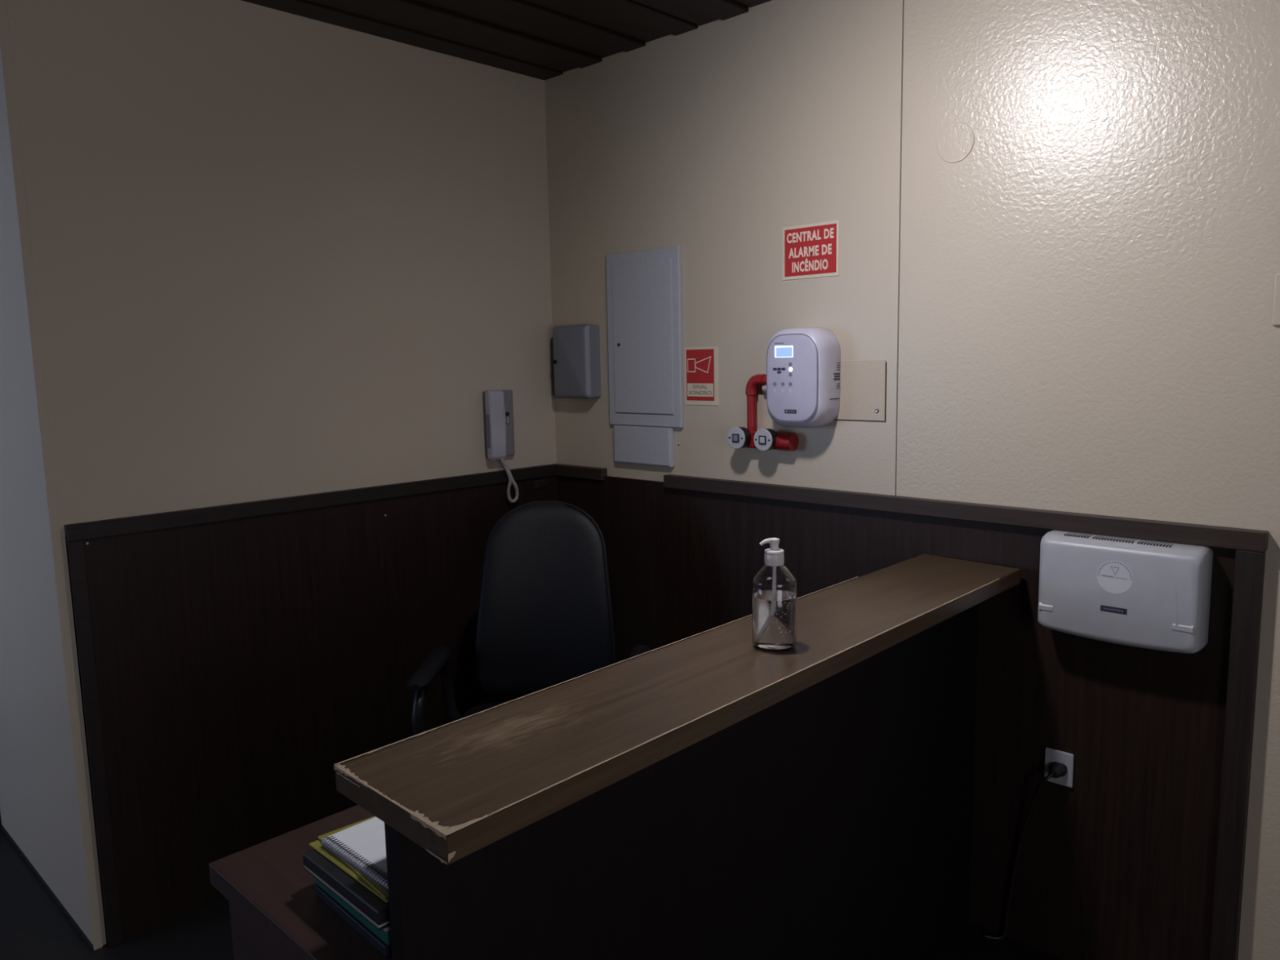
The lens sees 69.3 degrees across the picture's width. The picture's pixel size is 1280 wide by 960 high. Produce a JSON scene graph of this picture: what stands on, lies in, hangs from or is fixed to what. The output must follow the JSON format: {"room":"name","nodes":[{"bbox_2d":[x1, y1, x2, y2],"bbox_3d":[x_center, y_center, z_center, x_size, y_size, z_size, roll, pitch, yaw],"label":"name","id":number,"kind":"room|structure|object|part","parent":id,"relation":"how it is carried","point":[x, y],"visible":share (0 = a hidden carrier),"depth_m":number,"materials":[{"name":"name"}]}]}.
{"room":"reception area","nodes":[
{"label":"reception area","id":0,"kind":"room"},
{"bbox_2d":[0,0,556,945],"bbox_3d":[-1.220,-0.162,3.336,1.000,2.610,1.850,6,10,43],"label":"wall","id":1,"kind":"structure","parent":0,"point":[276,254],"depth_m":2.67,"materials":[{"name":"beige paint"}]},
{"bbox_2d":[0,823,93,951],"bbox_3d":[-1.835,1.225,2.840,1.000,0.012,0.006,6,10,43],"label":"baseboard","id":2,"kind":"structure","parent":1,"relation":"attached to","point":[33,868],"depth_m":2.77,"materials":[{"name":"brown wood"}]},
{"bbox_2d":[0,0,102,950],"bbox_3d":[-1.490,-0.004,2.340,0.002,2.565,0.022,6,10,43],"label":"trim","id":3,"kind":"structure","parent":1,"relation":"attached to","point":[5,40],"depth_m":2.33,"materials":[{"name":"beige paint"}]},
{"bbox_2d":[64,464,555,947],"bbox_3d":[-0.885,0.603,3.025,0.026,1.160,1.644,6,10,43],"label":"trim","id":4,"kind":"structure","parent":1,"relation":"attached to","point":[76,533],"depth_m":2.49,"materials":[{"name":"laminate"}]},
{"bbox_2d":[65,475,557,946],"bbox_3d":[-0.885,0.617,3.035,0.014,1.130,1.656,6,10,43],"label":"wainscoting","id":5,"kind":"structure","parent":1,"relation":"attached to","point":[240,661],"depth_m":2.76,"materials":[{"name":"laminate"}]},
{"bbox_2d":[482,390,519,502],"bbox_3d":[-0.498,-0.116,3.331,0.058,0.409,0.131,6,10,43],"label":"handset","id":6,"kind":"object","parent":1,"relation":"attached to","point":[498,406],"visible":1,"depth_m":3.29,"materials":[{"name":"plastic"}]},
{"bbox_3d":[-0.478,-0.002,3.355,0.040,0.176,0.080,6,10,43],"label":"coiled cord","id":7,"kind":"part","parent":6,"relation":"part of","materials":[{"name":"white plastic"}]},
{"bbox_2d":[241,0,771,79],"bbox_3d":[-0.965,-1.176,1.155,7.014,0.042,4.100,6,10,43],"label":"ceiling","id":8,"kind":"structure","parent":0,"point":[540,39],"depth_m":2.81,"materials":[{"name":"brown wood"}]},
{"bbox_2d":[0,828,1062,959],"bbox_3d":[-0.864,1.438,1.483,7.100,0.100,4.350,6,10,43],"label":"floor","id":9,"kind":"structure","parent":0,"point":[33,926],"depth_m":2.54,"materials":[{"name":"grey"}]},
{"bbox_2d":[208,804,392,959],"bbox_3d":[-0.018,0.930,1.906,0.432,0.766,1.469,6,10,43],"label":"desk","id":10,"kind":"object","parent":9,"relation":"on","point":[277,913],"visible":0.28,"depth_m":1.40,"materials":[{"name":"laminate"}]},
{"bbox_3d":[-0.497,1.023,1.399,0.408,0.730,0.025,6,10,43],"label":"panel","id":11,"kind":"part","parent":10,"relation":"part of","materials":[{"name":"laminate"}]},
{"bbox_2d":[315,884,391,956],"bbox_3d":[-0.306,0.606,1.410,0.220,0.014,0.302,6,10,43],"label":"document folder","id":12,"kind":"object","parent":10,"relation":"on","point":[385,949],"visible":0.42,"depth_m":1.30,"materials":[{"name":"black plastic"}]},
{"bbox_2d":[314,877,391,945],"bbox_3d":[-0.310,0.585,1.412,0.230,0.026,0.300,6,10,43],"label":"document folder","id":13,"kind":"object","parent":12,"relation":"on","point":[384,934],"visible":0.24,"depth_m":1.28,"materials":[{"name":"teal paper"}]},
{"bbox_2d":[302,848,390,930],"bbox_3d":[-0.316,0.559,1.407,0.227,0.026,0.309,6,10,43],"label":"binder","id":14,"kind":"object","parent":13,"relation":"on","point":[373,908],"visible":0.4,"depth_m":1.29,"materials":[{"name":"black plastic"}]},
{"bbox_2d":[309,840,389,902],"bbox_3d":[-0.326,0.543,1.414,0.225,0.003,0.270,6,10,43],"label":"document folder","id":15,"kind":"object","parent":14,"relation":"on","point":[316,845],"visible":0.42,"depth_m":1.34,"materials":[{"name":"yellow paper"}]},
{"bbox_2d":[317,816,388,898],"bbox_3d":[-0.316,0.539,1.418,0.272,0.003,0.222,-8,10,-41],"label":"document folder","id":16,"kind":"object","parent":15,"relation":"on","point":[381,891],"visible":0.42,"depth_m":1.31,"materials":[{"name":"paper"}]},
{"bbox_2d":[320,816,388,891],"bbox_3d":[-0.347,0.540,1.371,0.212,0.013,0.165,6,10,43],"label":"spiral notebook","id":17,"kind":"object","parent":16,"relation":"on","point":[362,846],"visible":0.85,"depth_m":1.36,"materials":[{"name":"white paper"}]},
{"bbox_2d":[406,501,651,737],"bbox_3d":[-0.290,0.664,2.667,0.692,1.108,0.692,6,10,43],"label":"office chair","id":18,"kind":"object","parent":9,"relation":"on","point":[544,620],"visible":0.5,"depth_m":2.85,"materials":[{"name":"black leather"}]},
{"bbox_3d":[-0.568,0.670,2.667,0.091,0.270,0.349,-1,7,2],"label":"armrest","id":19,"kind":"part","parent":18,"relation":"part of","materials":[{"name":"black plastic"}]},
{"bbox_3d":[-0.296,0.758,2.658,0.500,0.093,0.490,-1,7,2],"label":"seat","id":20,"kind":"part","parent":18,"relation":"part of","materials":[{"name":"black leather"}]},
{"bbox_3d":[-0.294,0.371,2.907,0.430,0.588,0.198,-1,7,2],"label":"backrest","id":21,"kind":"part","parent":18,"relation":"part of","materials":[{"name":"black leather"}]},
{"bbox_2d":[333,554,1021,959],"bbox_3d":[0.286,0.806,1.862,0.298,1.011,1.756,6,10,43],"label":"reception counter","id":22,"kind":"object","parent":9,"relation":"on","point":[713,794],"depth_m":1.65,"materials":[{"name":"laminate"}]},
{"bbox_2d":[751,537,796,651],"bbox_3d":[0.251,0.210,1.732,0.083,0.207,0.083,6,10,43],"label":"pump bottle","id":23,"kind":"object","parent":22,"relation":"on","point":[774,587],"visible":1,"depth_m":1.70,"materials":[{"name":"clear plastic"}]},
{"bbox_2d":[544,0,1279,959],"bbox_3d":[1.391,-0.043,2.021,4.600,2.610,0.150,6,10,43],"label":"wall","id":24,"kind":"structure","parent":0,"point":[1086,294],"depth_m":2.34,"materials":[{"name":"beige paint"}]},
{"bbox_2d":[552,324,601,399],"bbox_3d":[-0.238,-0.430,3.375,0.192,0.266,0.081,6,10,43],"label":"electrical box","id":25,"kind":"object","parent":24,"relation":"attached to","point":[576,362],"visible":1,"depth_m":3.33,"materials":[{"name":"grey metal"}]},
{"bbox_2d":[613,425,674,467],"bbox_3d":[0.010,-0.119,3.221,0.274,0.134,0.024,6,10,43],"label":"junction box","id":26,"kind":"object","parent":24,"relation":"attached to","point":[634,445],"visible":1,"depth_m":3.20,"materials":[{"name":"grey metal"}]},
{"bbox_2d":[605,245,684,427],"bbox_3d":[0.011,-0.481,3.167,0.340,0.593,0.022,6,10,43],"label":"breaker panel","id":27,"kind":"object","parent":24,"relation":"attached to","point":[644,304],"visible":1,"depth_m":3.15,"materials":[{"name":"grey metal"}]},
{"bbox_3d":[0.007,-0.484,3.162,0.277,0.512,0.004,6,10,43],"label":"door","id":28,"kind":"part","parent":27,"relation":"part of","materials":[{"name":"grey metal"}]},
{"bbox_2d":[684,346,719,405],"bbox_3d":[0.200,-0.339,3.019,0.141,0.188,0.004,6,10,43],"label":"warning sign","id":29,"kind":"object","parent":24,"relation":"attached to","point":[701,363],"visible":1,"depth_m":3.02,"materials":[{"name":"red plastic"}]},
{"bbox_2d":[745,373,798,450],"bbox_3d":[0.391,-0.207,2.819,0.184,0.229,0.054,6,10,43],"label":"conduit","id":30,"kind":"object","parent":24,"relation":"attached to","point":[785,441],"visible":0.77,"depth_m":2.83,"materials":[{"name":"red metal"}]},
{"bbox_2d":[727,426,751,448],"bbox_3d":[0.306,-0.131,2.863,0.067,0.067,0.043,6,10,43],"label":"socket","id":31,"kind":"object","parent":30,"relation":"attached to","point":[738,437],"visible":1,"depth_m":2.85,"materials":[{"name":"silver plastic"}]},
{"bbox_3d":[0.294,-0.129,2.850,0.026,0.026,0.003,6,10,43],"label":"button frame","id":32,"kind":"part","parent":31,"relation":"part of","materials":[{"name":"grey plastic"}]},
{"bbox_2d":[753,428,777,450],"bbox_3d":[0.379,-0.122,2.794,0.067,0.067,0.043,6,10,43],"label":"socket","id":33,"kind":"object","parent":30,"relation":"attached to","point":[764,439],"visible":1,"depth_m":2.78,"materials":[{"name":"silver plastic"}]},
{"bbox_3d":[0.367,-0.120,2.780,0.026,0.026,0.003,6,10,43],"label":"button frame","id":34,"kind":"part","parent":33,"relation":"part of","materials":[{"name":"white plastic"}]},
{"bbox_2d":[766,327,840,427],"bbox_3d":[0.468,-0.297,2.693,0.203,0.288,0.110,6,10,43],"label":"panel","id":35,"kind":"object","parent":24,"relation":"attached to","point":[803,363],"visible":1,"depth_m":2.64,"materials":[{"name":"white plastic"}]},
{"bbox_2d":[782,220,839,280],"bbox_3d":[0.493,-0.664,2.688,0.192,0.154,0.003,6,10,43],"label":"warning sign","id":36,"kind":"object","parent":24,"relation":"attached to","point":[810,251],"visible":1,"depth_m":2.68,"materials":[{"name":"red plastic"}]},
{"bbox_2d":[834,360,886,422],"bbox_3d":[0.616,-0.253,2.629,0.182,0.172,0.006,6,10,43],"label":"cover plate","id":37,"kind":"object","parent":24,"relation":"attached to","point":[863,383],"visible":0.83,"depth_m":2.62,"materials":[{"name":"metal"}]},
{"bbox_2d":[556,475,1236,959],"bbox_3d":[0.512,0.612,2.853,2.256,1.132,0.014,6,10,43],"label":"wainscoting","id":38,"kind":"structure","parent":24,"relation":"attached to","point":[1118,863],"depth_m":2.37,"materials":[{"name":"laminate"}]},
{"bbox_2d":[895,11,903,495],"bbox_3d":[0.706,-0.659,2.501,0.002,1.475,0.017,6,10,43],"label":"trim","id":39,"kind":"structure","parent":24,"relation":"attached to","point":[903,11],"depth_m":2.50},
{"bbox_2d":[552,463,1268,552],"bbox_3d":[0.501,0.045,2.764,2.305,0.042,0.034,6,10,43],"label":"trim","id":40,"kind":"structure","parent":24,"relation":"attached to","point":[1233,538],"depth_m":2.38,"materials":[{"name":"laminate"}]},
{"bbox_2d":[937,122,974,163],"bbox_3d":[0.803,-0.859,2.360,0.098,0.098,0.003,6,10,43],"label":"round cover","id":41,"kind":"object","parent":24,"relation":"attached to","point":[955,143],"visible":1,"depth_m":2.36,"materials":[{"name":"beige paint"}]},
{"bbox_2d":[1044,746,1074,787],"bbox_3d":[1.053,0.723,2.330,0.069,0.087,0.008,6,10,43],"label":"power outlet","id":42,"kind":"object","parent":24,"relation":"attached to","point":[1051,755],"visible":0.81,"depth_m":2.32,"materials":[{"name":"plastic"}]},
{"bbox_2d":[983,761,1067,939],"bbox_3d":[0.990,0.969,2.393,0.185,0.531,0.043,6,10,43],"label":"plug","id":43,"kind":"object","parent":42,"relation":"in","point":[1056,770],"visible":1,"depth_m":2.39,"materials":[{"name":"black plastic"}]},
{"bbox_2d":[1037,529,1213,653],"bbox_3d":[1.111,0.256,2.147,0.350,0.240,0.091,6,10,43],"label":"box","id":44,"kind":"object","parent":24,"relation":"attached to","point":[1137,593],"visible":1,"depth_m":2.10,"materials":[{"name":"grey plastic"}]},
{"bbox_2d":[1097,561,1132,580],"bbox_3d":[1.081,0.204,2.109,0.072,0.038,0.001,6,10,43],"label":"print","id":45,"kind":"object","parent":44,"relation":"attached to","point":[1107,571],"depth_m":2.11},
{"bbox_2d":[1209,549,1266,959],"bbox_3d":[1.326,0.705,2.067,0.049,1.117,0.034,6,10,43],"label":"trim","id":46,"kind":"structure","parent":24,"relation":"attached to","point":[1249,571],"depth_m":2.04,"materials":[{"name":"laminate"}]},
{"bbox_2d":[1271,273,1279,325],"bbox_3d":[1.351,-0.372,1.900,0.086,0.106,0.008,6,10,43],"label":"switch plate","id":47,"kind":"object","parent":24,"relation":"attached to","point":[1276,312],"visible":1,"depth_m":1.92,"materials":[{"name":"white plastic"}]}
]}

